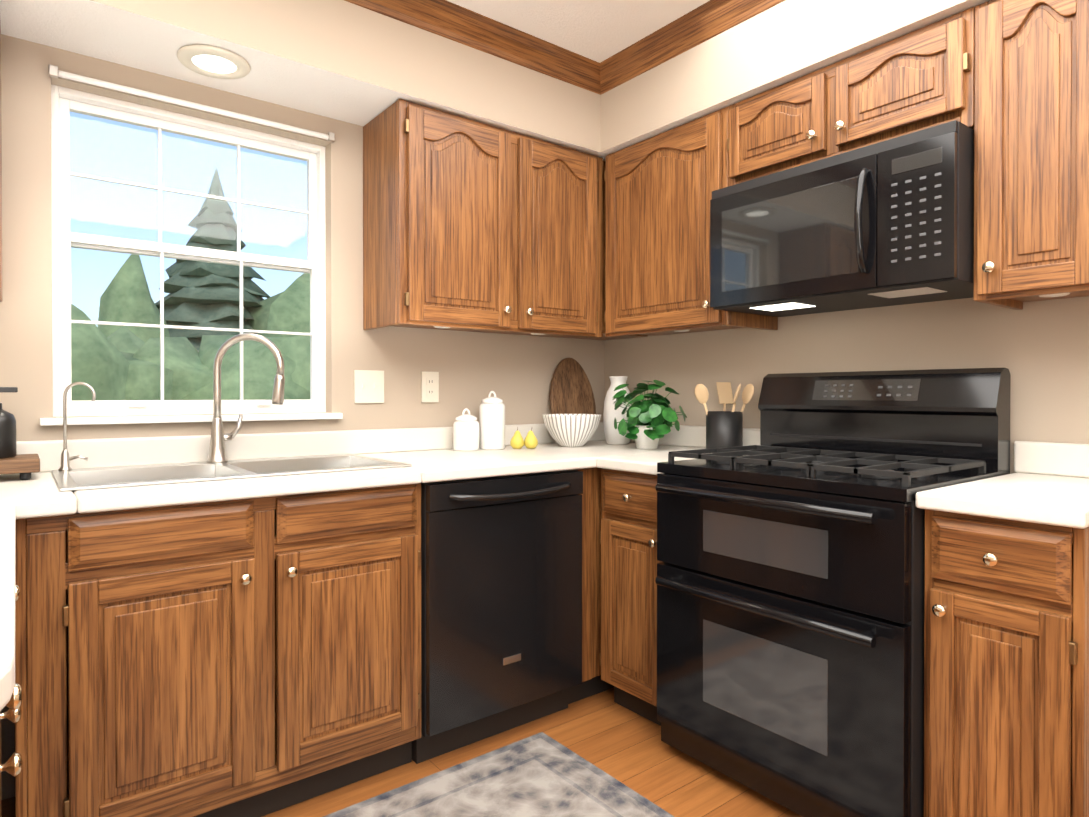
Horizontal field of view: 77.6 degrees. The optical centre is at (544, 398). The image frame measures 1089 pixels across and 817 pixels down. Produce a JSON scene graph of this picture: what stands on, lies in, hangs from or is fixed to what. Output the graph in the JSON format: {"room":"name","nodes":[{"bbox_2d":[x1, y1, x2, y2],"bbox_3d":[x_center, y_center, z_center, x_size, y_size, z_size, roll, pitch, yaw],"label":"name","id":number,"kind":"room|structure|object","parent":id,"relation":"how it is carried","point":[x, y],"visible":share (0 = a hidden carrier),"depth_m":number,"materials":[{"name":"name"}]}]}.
{"room":"kitchen","nodes":[
{"label":"kitchen","id":0,"kind":"room"},
{"bbox_2d":[0,0,599,156],"bbox_3d":[-0.903,-1.179,2.131,2.580,0.328,0.345,0,0,-38],"label":"soffit","id":1,"kind":"structure","parent":0,"point":[344,61],"depth_m":2.15,"materials":[{"name":"beige paint"}]},
{"bbox_2d":[177,44,250,78],"bbox_3d":[-0.989,-1.006,2.031,0.200,0.012,0.200,0,0,-38],"label":"recessed light","id":2,"kind":"object","parent":1,"relation":"attached to","point":[213,61],"visible":0.98,"depth_m":2.02,"materials":[{"name":"beige plastic"}]},
{"bbox_2d":[344,0,603,92],"bbox_3d":[-0.803,-1.295,1.954,2.520,0.092,0.058,0,0,-38],"label":"crown molding","id":3,"kind":"structure","parent":1,"relation":"attached to","point":[444,18],"depth_m":2.43,"materials":[{"name":"brown wood"}]},
{"bbox_2d":[0,34,604,799],"bbox_3d":[-0.914,-0.115,2.445,3.240,2.460,0.150,0,0,-38],"label":"wall","id":4,"kind":"structure","parent":0,"point":[510,370],"depth_m":2.36,"materials":[{"name":"beige paint"}]},
{"bbox_2d":[0,24,1,301],"bbox_3d":[-1.653,-0.637,1.537,0.654,0.740,0.357,0,0,-38],"label":"upper cabinet","id":5,"kind":"object","parent":4,"relation":"attached to","point":[0,183],"visible":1,"depth_m":1.77,"materials":[{"name":"brown wood"}]},
{"bbox_2d":[40,64,342,425],"bbox_3d":[-1.125,-0.441,2.243,0.880,1.030,0.155,0,0,-38],"label":"window unit","id":6,"kind":"structure","parent":4,"relation":"in","point":[65,102],"depth_m":2.20,"materials":[{"name":"white"}]},
{"bbox_2d":[354,370,383,402],"bbox_3d":[-0.655,-0.046,2.538,0.116,0.122,0.016,0,0,-38],"label":"light switch plate","id":7,"kind":"object","parent":4,"relation":"attached to","point":[368,386],"depth_m":2.54,"materials":[{"name":"beige plastic"}]},
{"bbox_2d":[421,372,438,401],"bbox_3d":[-0.455,-0.048,2.699,0.075,0.122,0.009,0,0,-38],"label":"electrical outlet plate","id":8,"kind":"object","parent":4,"relation":"attached to","point":[429,380],"depth_m":2.69,"materials":[{"name":"beige plastic"}]},
{"bbox_2d":[363,99,647,340],"bbox_3d":[-0.083,-0.637,2.761,1.228,0.756,0.357,0,0,-38],"label":"upper cabinet","id":9,"kind":"object","parent":4,"relation":"attached to","point":[469,225],"visible":0.98,"depth_m":2.48,"materials":[{"name":"brown wood"}]},
{"bbox_2d":[1,688,801,816],"bbox_3d":[0.547,1.188,0.581,3.240,0.120,4.900,0,0,-38],"label":"floor","id":10,"kind":"structure","parent":0,"point":[605,732],"depth_m":2.05,"materials":[{"name":"laminate"}]},
{"bbox_2d":[0,585,22,816],"bbox_3d":[-0.999,0.694,0.776,0.637,0.866,1.155,0,0,-38],"label":"base cabinet","id":11,"kind":"object","parent":10,"relation":"on","point":[12,765],"visible":0.9,"depth_m":0.90,"materials":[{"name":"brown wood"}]},
{"bbox_2d":[0,450,51,710],"bbox_3d":[-0.999,0.191,0.731,0.690,0.128,1.150,0,0,-38],"label":"countertop","id":12,"kind":"structure","parent":11,"relation":"on","point":[19,499],"depth_m":1.03,"materials":[{"name":"stone"}]},
{"bbox_2d":[15,483,420,816],"bbox_3d":[-0.911,0.686,1.947,0.961,0.866,0.637,0,0,-38],"label":"base cabinet","id":13,"kind":"object","parent":10,"relation":"on","point":[234,658],"visible":0.9,"depth_m":1.67,"materials":[{"name":"brown wood"}]},
{"bbox_2d":[16,422,603,515],"bbox_3d":[-0.667,0.181,2.130,2.934,0.128,0.647,0,0,-38],"label":"countertop","id":14,"kind":"structure","parent":13,"relation":"on","point":[432,456],"depth_m":2.09,"materials":[{"name":"stone"}]},
{"bbox_2d":[0,454,39,479],"bbox_3d":[-1.485,0.182,1.728,0.315,0.055,0.190,0,0,-38],"label":"wood tray","id":15,"kind":"object","parent":14,"relation":"on","point":[24,466],"visible":0.98,"depth_m":1.73,"materials":[{"name":"brown wood"}]},
{"bbox_2d":[0,387,17,457],"bbox_3d":[-1.428,0.061,1.766,0.087,0.184,0.083,0,0,-38],"label":"soap dispenser","id":16,"kind":"object","parent":15,"relation":"on","point":[8,435],"visible":1,"depth_m":1.76,"materials":[{"name":"black"}]},
{"bbox_2d":[58,382,95,470],"bbox_3d":[-1.326,0.076,1.922,0.088,0.250,0.044,0,0,-38],"label":"filter faucet","id":17,"kind":"object","parent":14,"relation":"on","point":[66,459],"visible":1,"depth_m":1.91,"materials":[{"name":"silver metal"}]},
{"bbox_2d":[51,453,411,534],"bbox_3d":[-0.904,0.300,2.005,0.880,0.197,0.490,0,0,-38],"label":"sink","id":18,"kind":"object","parent":14,"relation":"in","point":[72,480],"visible":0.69,"depth_m":2.02,"materials":[{"name":"silver metal"}]},
{"bbox_2d":[207,333,284,462],"bbox_3d":[-0.950,-0.005,2.153,0.203,0.409,0.163,0,0,-38],"label":"faucet","id":19,"kind":"object","parent":14,"relation":"on","point":[217,450],"visible":1,"depth_m":2.14,"materials":[{"name":"silver metal"}]},
{"bbox_2d":[453,408,478,450],"bbox_3d":[-0.310,0.120,2.689,0.104,0.166,0.104,0,0,-38],"label":"canister","id":20,"kind":"object","parent":14,"relation":"on","point":[465,432],"visible":1,"depth_m":2.65,"materials":[{"name":"white ceramic"}]},
{"bbox_2d":[479,391,504,449],"bbox_3d":[-0.211,0.085,2.740,0.104,0.236,0.104,0,0,-38],"label":"canister","id":21,"kind":"object","parent":14,"relation":"on","point":[491,423],"visible":1,"depth_m":2.70,"materials":[{"name":"white ceramic"}]},
{"bbox_2d":[510,427,537,448],"bbox_3d":[-0.083,0.158,2.747,0.114,0.088,0.057,0,0,-11],"label":"pears","id":22,"kind":"object","parent":14,"relation":"on","point":[517,441],"visible":1,"depth_m":2.73,"materials":[{"name":"yellow food"}]},
{"bbox_2d":[543,414,600,446],"bbox_3d":[0.116,0.134,2.882,0.250,0.135,0.250,0,0,-38],"label":"ribbed bowl","id":23,"kind":"object","parent":14,"relation":"on","point":[571,430],"visible":1,"depth_m":2.80,"materials":[{"name":"white ceramic"}]},
{"bbox_2d":[550,358,595,413],"bbox_3d":[0.129,0.003,3.101,0.259,0.387,0.080,0,0,-38],"label":"cutting board","id":24,"kind":"object","parent":14,"relation":"on","point":[571,391],"visible":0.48,"depth_m":3.09,"materials":[{"name":"brown wood"}]},
{"bbox_2d":[603,376,632,444],"bbox_3d":[0.330,0.050,3.022,0.136,0.300,0.136,0,0,-38],"label":"vase","id":25,"kind":"object","parent":14,"relation":"on","point":[611,432],"visible":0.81,"depth_m":2.98,"materials":[{"name":"white ceramic"}]},
{"bbox_2d":[612,380,686,448],"bbox_3d":[0.432,0.062,2.757,0.303,0.281,0.297,0,0,-38],"label":"pothos plant","id":26,"kind":"object","parent":14,"relation":"on","point":[649,424],"visible":1,"depth_m":2.72,"materials":[{"name":"green plant"}]},
{"bbox_2d":[412,470,582,763],"bbox_3d":[-0.270,0.683,2.408,0.605,0.864,0.648,0,0,-38],"label":"dishwasher","id":27,"kind":"object","parent":10,"relation":"on","point":[501,604],"visible":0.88,"depth_m":2.17,"materials":[{"name":"black metal"}]},
{"bbox_2d":[323,732,673,816],"bbox_3d":[-0.216,1.116,1.473,1.295,0.009,0.985,0,0,-38],"label":"rug","id":28,"kind":"object","parent":10,"relation":"on","point":[541,774],"visible":1,"depth_m":1.91,"materials":[{"name":"grey fabric"}]},
{"bbox_2d":[568,467,613,703],"bbox_3d":[0.204,0.679,2.850,0.677,0.866,0.585,0,0,-38],"label":"base cabinet","id":29,"kind":"object","parent":10,"relation":"on","point":[593,683],"visible":0.12,"depth_m":2.46,"materials":[{"name":"brown wood"}]},
{"bbox_2d":[599,468,661,725],"bbox_3d":[0.518,0.682,2.478,0.637,0.866,0.339,0,0,-38],"label":"base cabinet","id":30,"kind":"object","parent":10,"relation":"on","point":[629,562],"visible":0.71,"depth_m":2.32,"materials":[{"name":"brown wood"}]},
{"bbox_2d":[592,425,759,474],"bbox_3d":[0.524,0.179,2.457,0.654,0.128,0.303,0,0,-38],"label":"countertop","id":31,"kind":"structure","parent":30,"relation":"on","point":[626,457],"depth_m":2.63,"materials":[{"name":"stone"}]},
{"bbox_2d":[694,382,753,448],"bbox_3d":[0.701,0.069,2.588,0.200,0.269,0.184,0,0,-38],"label":"utensil crock","id":32,"kind":"object","parent":31,"relation":"on","point":[724,427],"visible":0.81,"depth_m":2.55,"materials":[{"name":"black ceramic"}]},
{"bbox_2d":[655,367,1010,816],"bbox_3d":[0.813,0.515,2.007,0.700,1.207,0.756,0,0,-38],"label":"range","id":33,"kind":"object","parent":10,"relation":"on","point":[790,580],"visible":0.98,"depth_m":1.82,"materials":[{"name":"black enameled steel"},{"name":"black glass"},{"name":"cast iron"}]},
{"bbox_2d":[924,509,1088,816],"bbox_3d":[1.185,0.688,1.623,0.637,0.866,0.300,0,0,-38],"label":"base cabinet","id":34,"kind":"object","parent":10,"relation":"on","point":[1006,674],"visible":0.94,"depth_m":1.43,"materials":[{"name":"brown wood"}]},
{"bbox_2d":[916,441,1088,528],"bbox_3d":[1.191,0.185,1.617,0.637,0.128,0.313,0,0,-38],"label":"countertop","id":35,"kind":"structure","parent":34,"relation":"on","point":[1048,484],"depth_m":1.54,"materials":[{"name":"stone"}]},
{"bbox_2d":[447,0,709,62],"bbox_3d":[0.547,-1.382,0.563,3.240,0.100,4.900,0,0,-38],"label":"ceiling","id":36,"kind":"structure","parent":0,"point":[599,31],"depth_m":2.40,"materials":[{"name":"white paint"}]},
{"bbox_2d":[600,0,988,160],"bbox_3d":[1.201,-1.177,1.836,0.345,0.328,3.400,0,0,-38],"label":"soffit","id":37,"kind":"structure","parent":0,"point":[790,40],"depth_m":2.22,"materials":[{"name":"beige paint"}]},
{"bbox_2d":[596,0,784,94],"bbox_3d":[1.148,-1.293,1.575,0.058,0.092,3.055,0,0,-38],"label":"crown molding","id":38,"kind":"structure","parent":37,"relation":"attached to","point":[708,20],"depth_m":2.43,"materials":[{"name":"brown wood"}]},
{"bbox_2d":[605,296,1088,473],"bbox_3d":[1.811,-0.108,1.463,0.150,2.460,4.750,0,0,-38],"label":"wall","id":39,"kind":"structure","parent":0,"point":[1039,350],"depth_m":2.19,"materials":[{"name":"beige paint"}]},
{"bbox_2d":[604,108,777,335],"bbox_3d":[0.555,-0.646,2.674,0.325,0.735,0.616,0,0,-38],"label":"upper cabinet","id":40,"kind":"object","parent":39,"relation":"attached to","point":[659,188],"depth_m":2.55,"materials":[{"name":"brown wood"}]},
{"bbox_2d":[724,6,975,187],"bbox_3d":[0.980,-0.858,2.129,0.325,0.306,0.763,0,0,-38],"label":"upper cabinet","id":41,"kind":"object","parent":39,"relation":"attached to","point":[923,78],"depth_m":1.96,"materials":[{"name":"brown wood"}]},
{"bbox_2d":[710,120,973,316],"bbox_3d":[0.928,-0.499,2.090,0.457,0.397,0.756,0,0,-38],"label":"microwave","id":42,"kind":"object","parent":41,"relation":"attached to","point":[889,222],"visible":0.98,"depth_m":1.91,"materials":[{"name":"black plastic"},{"name":"black glass"}]},
{"bbox_2d":[971,0,1088,307],"bbox_3d":[1.387,-0.639,1.608,0.325,0.735,0.560,0,0,-38],"label":"upper cabinet","id":43,"kind":"object","parent":39,"relation":"attached to","point":[1007,81],"depth_m":1.63,"materials":[{"name":"brown wood"}]},
{"label":"outside","id":44,"kind":"structure","parent":0,"visible":0},
{"bbox_3d":[-21.285,1.140,30.965,80.000,0.160,69.830,0,0,-38],"label":"ground","id":45,"kind":"structure","parent":44,"visible":0},
{"bbox_2d":[71,166,309,400],"bbox_3d":[-5.521,-1.595,11.985,9.159,6.210,7.652,0,0,-38],"label":"trees","id":46,"kind":"object","parent":45,"relation":"on","point":[206,354],"depth_m":10.58,"materials":[{"name":"green plant"}]}
]}

